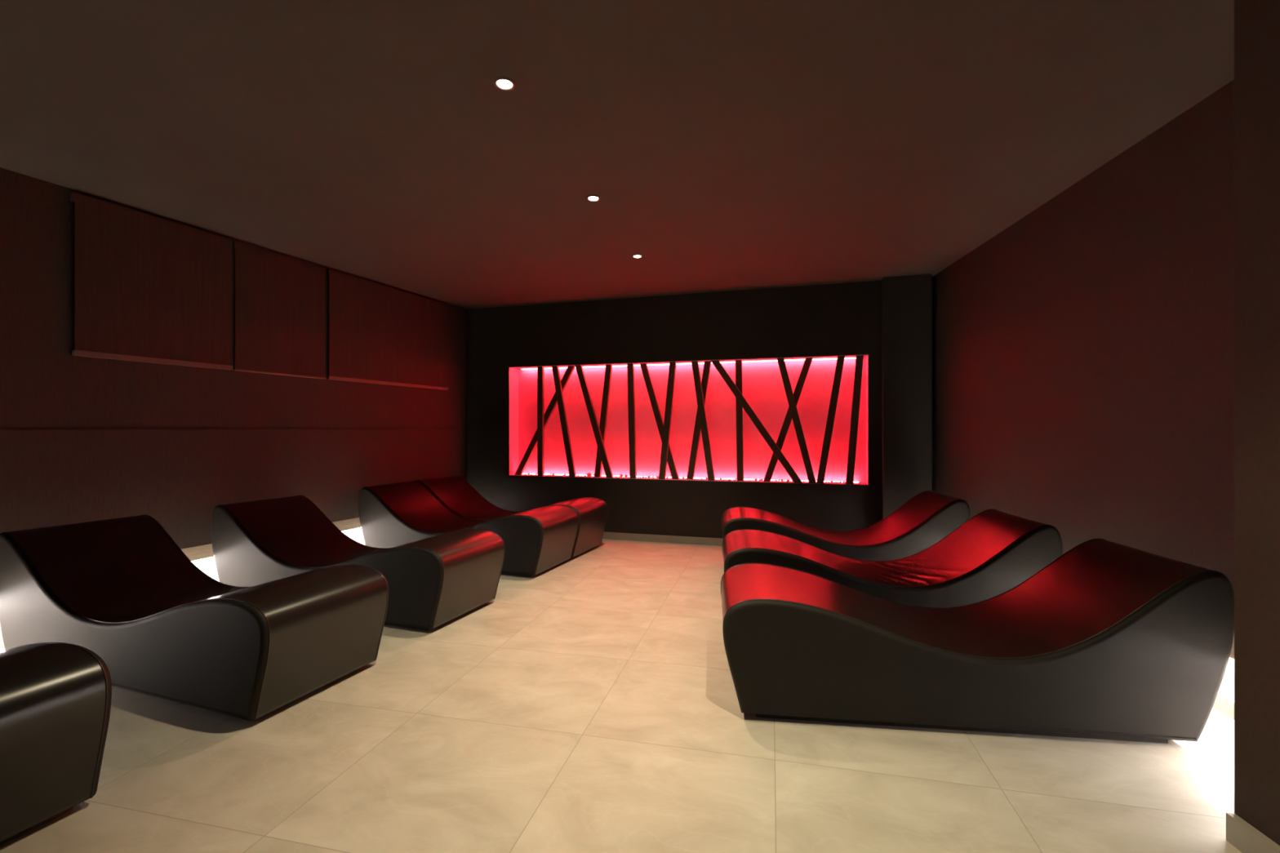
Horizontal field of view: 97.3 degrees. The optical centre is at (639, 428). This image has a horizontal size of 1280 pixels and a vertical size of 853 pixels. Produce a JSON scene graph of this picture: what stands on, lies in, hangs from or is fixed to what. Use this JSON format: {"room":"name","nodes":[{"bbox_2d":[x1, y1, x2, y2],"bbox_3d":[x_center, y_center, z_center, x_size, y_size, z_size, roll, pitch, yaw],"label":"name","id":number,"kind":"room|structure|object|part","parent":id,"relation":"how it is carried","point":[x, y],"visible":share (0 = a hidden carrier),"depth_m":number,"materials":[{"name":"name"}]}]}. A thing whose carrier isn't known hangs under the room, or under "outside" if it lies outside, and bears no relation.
{"room":"spa","nodes":[
{"label":"spa","id":0,"kind":"room"},
{"bbox_2d":[0,528,365,635],"bbox_3d":[-3.928,1.009,2.028,0.070,0.382,9.856,0,0,21],"label":"wall","id":1,"kind":"structure","parent":0,"point":[208,566],"depth_m":4.08,"materials":[{"name":"paint"}]},
{"bbox_2d":[0,635,4,649],"bbox_3d":[-3.888,1.163,2.013,0.015,0.075,9.856,0,0,21],"label":"baseboard","id":2,"kind":"structure","parent":1,"relation":"attached to","point":[2,645],"depth_m":3.06,"materials":[{"name":"beige tile"}]},
{"bbox_2d":[0,167,466,549],"bbox_3d":[-3.894,-0.291,2.015,0.142,2.218,9.856,0,0,21],"label":"wall","id":3,"kind":"structure","parent":0,"point":[83,439],"depth_m":3.69,"materials":[{"name":"brown paint"}]},
{"bbox_2d":[70,191,232,370],"bbox_3d":[-3.143,-0.900,3.693,0.040,0.950,0.889,0,0,21],"label":"roller blind","id":4,"kind":"object","parent":3,"relation":"attached to","point":[148,288],"visible":1,"depth_m":3.62,"materials":[{"name":"brown fabric"}]},
{"bbox_2d":[181,517,360,561],"bbox_3d":[-3.861,0.866,2.002,0.074,0.096,9.856,0,0,21],"label":"trim","id":5,"kind":"structure","parent":3,"relation":"attached to","point":[202,552],"depth_m":3.98,"materials":[{"name":"white"}]},
{"bbox_2d":[191,528,359,561],"bbox_3d":[-3.348,0.920,3.323,0.028,0.012,6.862,0,0,21],"label":"led strip","id":6,"kind":"object","parent":3,"relation":"attached to","point":[356,528],"visible":0.02,"depth_m":4.01,"materials":[{"name":"plastic"}]},
{"bbox_2d":[232,240,326,378],"bbox_3d":[-2.840,-0.900,4.488,0.024,0.950,0.764,0,0,21],"label":"roller blind","id":7,"kind":"object","parent":3,"relation":"attached to","point":[279,300],"visible":1,"depth_m":4.44,"materials":[{"name":"brown fabric"}]},
{"bbox_2d":[326,269,448,390],"bbox_3d":[-2.417,-0.900,5.558,0.034,0.950,1.503,0,0,21],"label":"roller blind","id":8,"kind":"object","parent":3,"relation":"attached to","point":[380,334],"visible":1,"depth_m":5.41,"materials":[{"name":"brown fabric"}]},
{"bbox_2d":[0,0,1234,309],"bbox_3d":[-0.337,-1.450,1.490,7.900,0.100,10.062,0,0,17],"label":"ceiling","id":9,"kind":"structure","parent":0,"point":[726,145],"depth_m":2.53,"materials":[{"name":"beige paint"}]},
{"bbox_2d":[493,76,515,90],"bbox_3d":[-0.549,-1.395,2.284,0.090,0.008,0.090,0,0,17],"label":"recessed light","id":10,"kind":"object","parent":9,"relation":"in","point":[504,83],"visible":1,"depth_m":2.28,"materials":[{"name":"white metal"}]},
{"bbox_2d":[586,195,600,201],"bbox_3d":[-0.283,-1.395,3.419,0.090,0.008,0.090,0,0,17],"label":"recessed light","id":11,"kind":"object","parent":9,"relation":"in","point":[590,197],"visible":1,"depth_m":3.41,"materials":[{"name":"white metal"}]},
{"bbox_2d":[631,253,642,257],"bbox_3d":[-0.022,-1.395,4.568,0.090,0.008,0.090,0,0,17],"label":"recessed light","id":12,"kind":"object","parent":9,"relation":"in","point":[637,255],"visible":1,"depth_m":4.55,"materials":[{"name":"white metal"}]},
{"bbox_2d":[0,538,1241,852],"bbox_3d":[-0.337,1.250,1.490,7.900,0.100,10.062,0,0,17],"label":"floor","id":13,"kind":"structure","parent":0,"point":[591,704],"depth_m":2.00,"materials":[{"name":"beige tile"}]},
{"bbox_2d":[0,642,111,842],"bbox_3d":[-2.699,0.865,1.809,1.977,0.670,0.660,0,0,20],"label":"lounger","id":14,"kind":"object","parent":13,"relation":"on","point":[55,698],"visible":1,"depth_m":1.67,"materials":[{"name":"black leather"}]},
{"bbox_3d":[-2.590,0.852,2.108,1.972,0.640,0.022,0,0,20],"label":"panel","id":15,"kind":"part","parent":14,"relation":"part of","materials":[{"name":"black leather"}]},
{"bbox_2d":[0,514,388,720],"bbox_3d":[-2.295,0.865,2.867,1.977,0.670,0.660,0,0,20],"label":"lounger","id":16,"kind":"object","parent":13,"relation":"on","point":[122,590],"visible":0.96,"depth_m":2.61,"materials":[{"name":"black leather"}]},
{"bbox_3d":[-2.404,0.852,2.567,1.972,0.640,0.022,0,0,20],"label":"panel","id":17,"kind":"part","parent":16,"relation":"part of","materials":[{"name":"black leather"}]},
{"bbox_3d":[-2.185,0.852,3.166,1.972,0.640,0.022,0,0,20],"label":"panel","id":18,"kind":"part","parent":16,"relation":"part of","materials":[{"name":"black leather"}]},
{"bbox_2d":[210,494,504,631],"bbox_3d":[-1.958,0.865,3.894,1.977,0.670,0.660,0,0,20],"label":"lounger","id":19,"kind":"object","parent":13,"relation":"on","point":[434,581],"visible":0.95,"depth_m":3.74,"materials":[{"name":"black leather"}]},
{"bbox_2d":[358,480,578,577],"bbox_3d":[-1.554,0.865,5.086,1.906,0.670,0.660,0,0,20],"label":"lounger","id":20,"kind":"object","parent":13,"relation":"on","point":[536,540],"visible":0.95,"depth_m":4.94,"materials":[{"name":"black leather"}]},
{"bbox_2d":[415,475,608,558],"bbox_3d":[-1.325,0.865,5.714,1.906,0.670,0.660,0,0,20],"label":"lounger","id":21,"kind":"object","parent":13,"relation":"on","point":[455,493],"visible":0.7,"depth_m":5.66,"materials":[{"name":"leather"}]},
{"bbox_2d":[721,490,970,560],"bbox_3d":[1.600,0.865,4.631,1.836,0.670,0.660,0,0,7],"label":"lounger","id":22,"kind":"object","parent":13,"relation":"on","point":[929,517],"visible":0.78,"depth_m":4.36,"materials":[{"name":"leather"}]},
{"bbox_2d":[722,508,1062,608],"bbox_3d":[1.444,0.865,3.512,1.836,0.670,0.660,0,0,7],"label":"lounger","id":23,"kind":"object","parent":13,"relation":"on","point":[993,552],"visible":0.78,"depth_m":3.25,"materials":[{"name":"leather"}]},
{"bbox_2d":[720,537,1234,743],"bbox_3d":[1.316,0.865,2.521,1.883,0.670,0.660,0,0,7],"label":"lounger","id":24,"kind":"object","parent":13,"relation":"on","point":[1108,640],"visible":1,"depth_m":2.23,"materials":[{"name":"black leather"}]},
{"bbox_2d":[464,276,932,538],"bbox_3d":[0.355,-0.100,6.065,6.000,2.600,0.300,0,0,17],"label":"wall","id":25,"kind":"structure","parent":0,"point":[837,319],"depth_m":5.90,"materials":[{"name":"black paint"}]},
{"bbox_2d":[508,367,518,475],"bbox_3d":[-1.472,-0.082,6.573,0.006,1.248,0.216,0,0,17],"label":"trim","id":26,"kind":"structure","parent":25,"relation":"attached to","point":[513,373],"depth_m":6.55,"materials":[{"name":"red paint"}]},
{"bbox_2d":[602,532,723,546],"bbox_3d":[0.153,1.163,5.963,4.452,0.075,0.012,0,0,17],"label":"baseboard","id":27,"kind":"structure","parent":25,"relation":"attached to","point":[609,535],"depth_m":5.93,"materials":[{"name":"beige tile"}]},
{"bbox_2d":[520,357,855,369],"bbox_3d":[0.385,-0.695,6.081,3.730,0.010,0.014,0,0,17],"label":"led strip","id":28,"kind":"object","parent":25,"relation":"attached to","point":[845,357],"visible":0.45,"depth_m":5.93,"materials":[{"name":"plastic"}]},
{"bbox_2d":[509,474,867,485],"bbox_3d":[0.367,0.539,6.022,3.834,0.006,0.216,0,0,17],"label":"trim","id":29,"kind":"structure","parent":25,"relation":"attached to","point":[532,475],"depth_m":5.91,"materials":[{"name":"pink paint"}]},
{"bbox_2d":[537,366,544,475],"bbox_3d":[-1.125,-0.082,6.381,0.067,1.236,0.040,0,0,17],"label":"timber slat","id":30,"kind":"object","parent":29,"relation":"on","point":[540,370],"visible":1,"depth_m":6.37,"materials":[{"name":"black wood"}]},
{"bbox_2d":[514,365,575,475],"bbox_3d":[-1.087,-0.082,6.415,0.751,1.236,0.040,0,0,17],"label":"timber slat","id":31,"kind":"object","parent":29,"relation":"on","point":[570,369],"visible":0.85,"depth_m":6.39,"materials":[{"name":"black wood"}]},
{"bbox_2d":[551,365,576,476],"bbox_3d":[-0.851,-0.082,6.299,0.284,1.236,0.040,0,0,17],"label":"timber slat","id":32,"kind":"object","parent":29,"relation":"on","point":[571,465],"visible":1,"depth_m":6.28,"materials":[{"name":"black wood"}]},
{"bbox_2d":[574,364,613,477],"bbox_3d":[-0.506,-0.082,6.196,0.440,1.236,0.040,0,0,17],"label":"timber slat","id":33,"kind":"object","parent":29,"relation":"on","point":[580,371],"visible":1,"depth_m":6.18,"materials":[{"name":"black wood"}]},
{"bbox_2d":[594,364,612,477],"bbox_3d":[-0.404,-0.082,6.211,0.203,1.236,0.040,0,0,17],"label":"timber slat","id":34,"kind":"object","parent":29,"relation":"on","point":[607,378],"visible":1,"depth_m":6.19,"materials":[{"name":"black wood"}]},
{"bbox_2d":[626,363,636,478],"bbox_3d":[-0.088,-0.082,6.071,0.097,1.236,0.040,0,0,17],"label":"timber slat","id":35,"kind":"object","parent":29,"relation":"on","point":[630,366],"visible":1,"depth_m":6.05,"materials":[{"name":"black wood"}]},
{"bbox_2d":[640,363,679,479],"bbox_3d":[0.207,-0.082,6.028,0.428,1.236,0.040,0,0,17],"label":"timber slat","id":36,"kind":"object","parent":29,"relation":"on","point":[644,367],"visible":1,"depth_m":6.02,"materials":[{"name":"black wood"}]},
{"bbox_2d":[658,361,676,479],"bbox_3d":[0.291,-0.082,5.957,0.187,1.236,0.040,0,0,17],"label":"timber slat","id":37,"kind":"object","parent":29,"relation":"on","point":[672,370],"visible":1,"depth_m":5.94,"materials":[{"name":"black wood"}]},
{"bbox_2d":[522,473,860,483],"bbox_3d":[0.385,0.531,6.081,3.730,0.010,0.014,0,0,17],"label":"led strip","id":38,"kind":"object","parent":29,"relation":"on","point":[522,473],"visible":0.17,"depth_m":6.00,"materials":[{"name":"plastic"}]},
{"bbox_2d":[686,360,711,479],"bbox_3d":[0.618,-0.082,5.905,0.258,1.236,0.040,0,0,17],"label":"timber slat","id":39,"kind":"object","parent":29,"relation":"on","point":[704,381],"visible":0.81,"depth_m":5.89,"materials":[{"name":"black wood"}]},
{"bbox_2d":[691,360,715,480],"bbox_3d":[0.656,-0.082,5.848,0.245,1.236,0.040,0,0,17],"label":"timber slat","id":40,"kind":"object","parent":29,"relation":"on","point":[695,369],"visible":1,"depth_m":5.83,"materials":[{"name":"black wood"}]},
{"bbox_2d":[735,360,743,480],"bbox_3d":[1.022,-0.082,5.784,0.084,1.236,0.040,0,0,17],"label":"timber slat","id":41,"kind":"object","parent":29,"relation":"on","point":[739,380],"visible":1,"depth_m":5.77,"materials":[{"name":"black wood"}]},
{"bbox_2d":[711,360,802,483],"bbox_3d":[1.170,-0.082,5.694,0.911,1.236,0.040,0,0,17],"label":"timber slat","id":42,"kind":"object","parent":29,"relation":"on","point":[783,460],"visible":1,"depth_m":5.67,"materials":[{"name":"black wood"}]},
{"bbox_2d":[763,357,813,481],"bbox_3d":[1.482,-0.082,5.646,0.484,1.236,0.040,0,0,17],"label":"timber slat","id":43,"kind":"object","parent":29,"relation":"on","point":[807,362],"visible":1,"depth_m":5.63,"materials":[{"name":"black wood"}]},
{"bbox_2d":[777,358,816,483],"bbox_3d":[1.549,-0.082,5.580,0.376,1.236,0.040,0,0,17],"label":"timber slat","id":44,"kind":"object","parent":29,"relation":"on","point":[781,363],"visible":1,"depth_m":5.56,"materials":[{"name":"black wood"}]},
{"bbox_2d":[816,355,844,483],"bbox_3d":[1.857,-0.082,5.490,0.264,1.236,0.040,0,0,17],"label":"timber slat","id":45,"kind":"object","parent":29,"relation":"on","point":[840,360],"visible":1,"depth_m":5.47,"materials":[{"name":"black wood"}]},
{"bbox_2d":[845,355,863,484],"bbox_3d":[2.067,-0.082,5.425,0.160,1.236,0.040,0,0,17],"label":"timber slat","id":46,"kind":"object","parent":29,"relation":"on","point":[859,358],"visible":1,"depth_m":5.41,"materials":[{"name":"black wood"}]},
{"bbox_2d":[510,354,867,369],"bbox_3d":[0.367,-0.703,6.022,3.834,0.006,0.216,0,0,17],"label":"trim","id":47,"kind":"structure","parent":25,"relation":"attached to","point":[864,355],"depth_m":5.86,"materials":[{"name":"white paint"}]},
{"bbox_2d":[518,357,866,482],"bbox_3d":[0.408,-0.082,6.159,3.846,1.248,0.070,0,0,17],"label":"light panel","id":48,"kind":"object","parent":25,"relation":"in","point":[763,388],"visible":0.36,"depth_m":6.05,"materials":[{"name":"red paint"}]},
{"bbox_2d":[866,354,868,485],"bbox_3d":[2.206,-0.082,5.471,0.006,1.248,0.216,0,0,17],"label":"trim","id":49,"kind":"structure","parent":25,"relation":"attached to","point":[867,357],"depth_m":5.43,"materials":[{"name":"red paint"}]},
{"bbox_2d":[881,274,931,519],"bbox_3d":[2.464,-0.100,5.214,0.404,2.600,0.120,0,0,17],"label":"wall column","id":50,"kind":"structure","parent":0,"point":[906,300],"depth_m":5.16,"materials":[{"name":"black paint"}]},
{"bbox_2d":[932,79,1234,592],"bbox_3d":[2.435,-0.295,2.103,0.140,2.210,6.658,0,0,6],"label":"wall","id":51,"kind":"structure","parent":0,"point":[1083,352],"depth_m":2.94,"materials":[{"name":"brown paint"}]},
{"bbox_2d":[1229,635,1234,659],"bbox_3d":[2.398,0.868,2.107,0.074,0.115,6.658,0,0,6],"label":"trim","id":52,"kind":"structure","parent":51,"relation":"attached to","point":[1232,655],"depth_m":2.26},
{"bbox_2d":[1217,657,1234,700],"bbox_3d":[2.470,1.005,2.099,0.070,0.390,6.658,0,0,6],"label":"wall","id":53,"kind":"structure","parent":0,"point":[1227,686],"depth_m":2.35,"materials":[{"name":"paint"}]},
{"bbox_2d":[1212,692,1234,719],"bbox_3d":[2.427,1.163,2.103,0.015,0.075,6.659,0,0,6],"label":"baseboard","id":54,"kind":"structure","parent":53,"relation":"attached to","point":[1224,704],"depth_m":2.36,"materials":[{"name":"beige tile"}]},
{"bbox_2d":[1234,0,1279,845],"bbox_3d":[1.824,-0.100,-0.985,0.750,2.600,5.200,0,0,6],"label":"wall pier","id":55,"kind":"object","parent":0,"point":[1256,22],"depth_m":1.57,"materials":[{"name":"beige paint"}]},
{"bbox_2d":[1226,813,1279,852],"bbox_3d":[1.440,1.160,-0.944,0.022,0.080,5.200,0,0,6],"label":"baseboard","id":56,"kind":"object","parent":55,"relation":"attached to","point":[1242,835],"visible":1,"depth_m":1.58,"materials":[{"name":"beige tile"}]}
]}

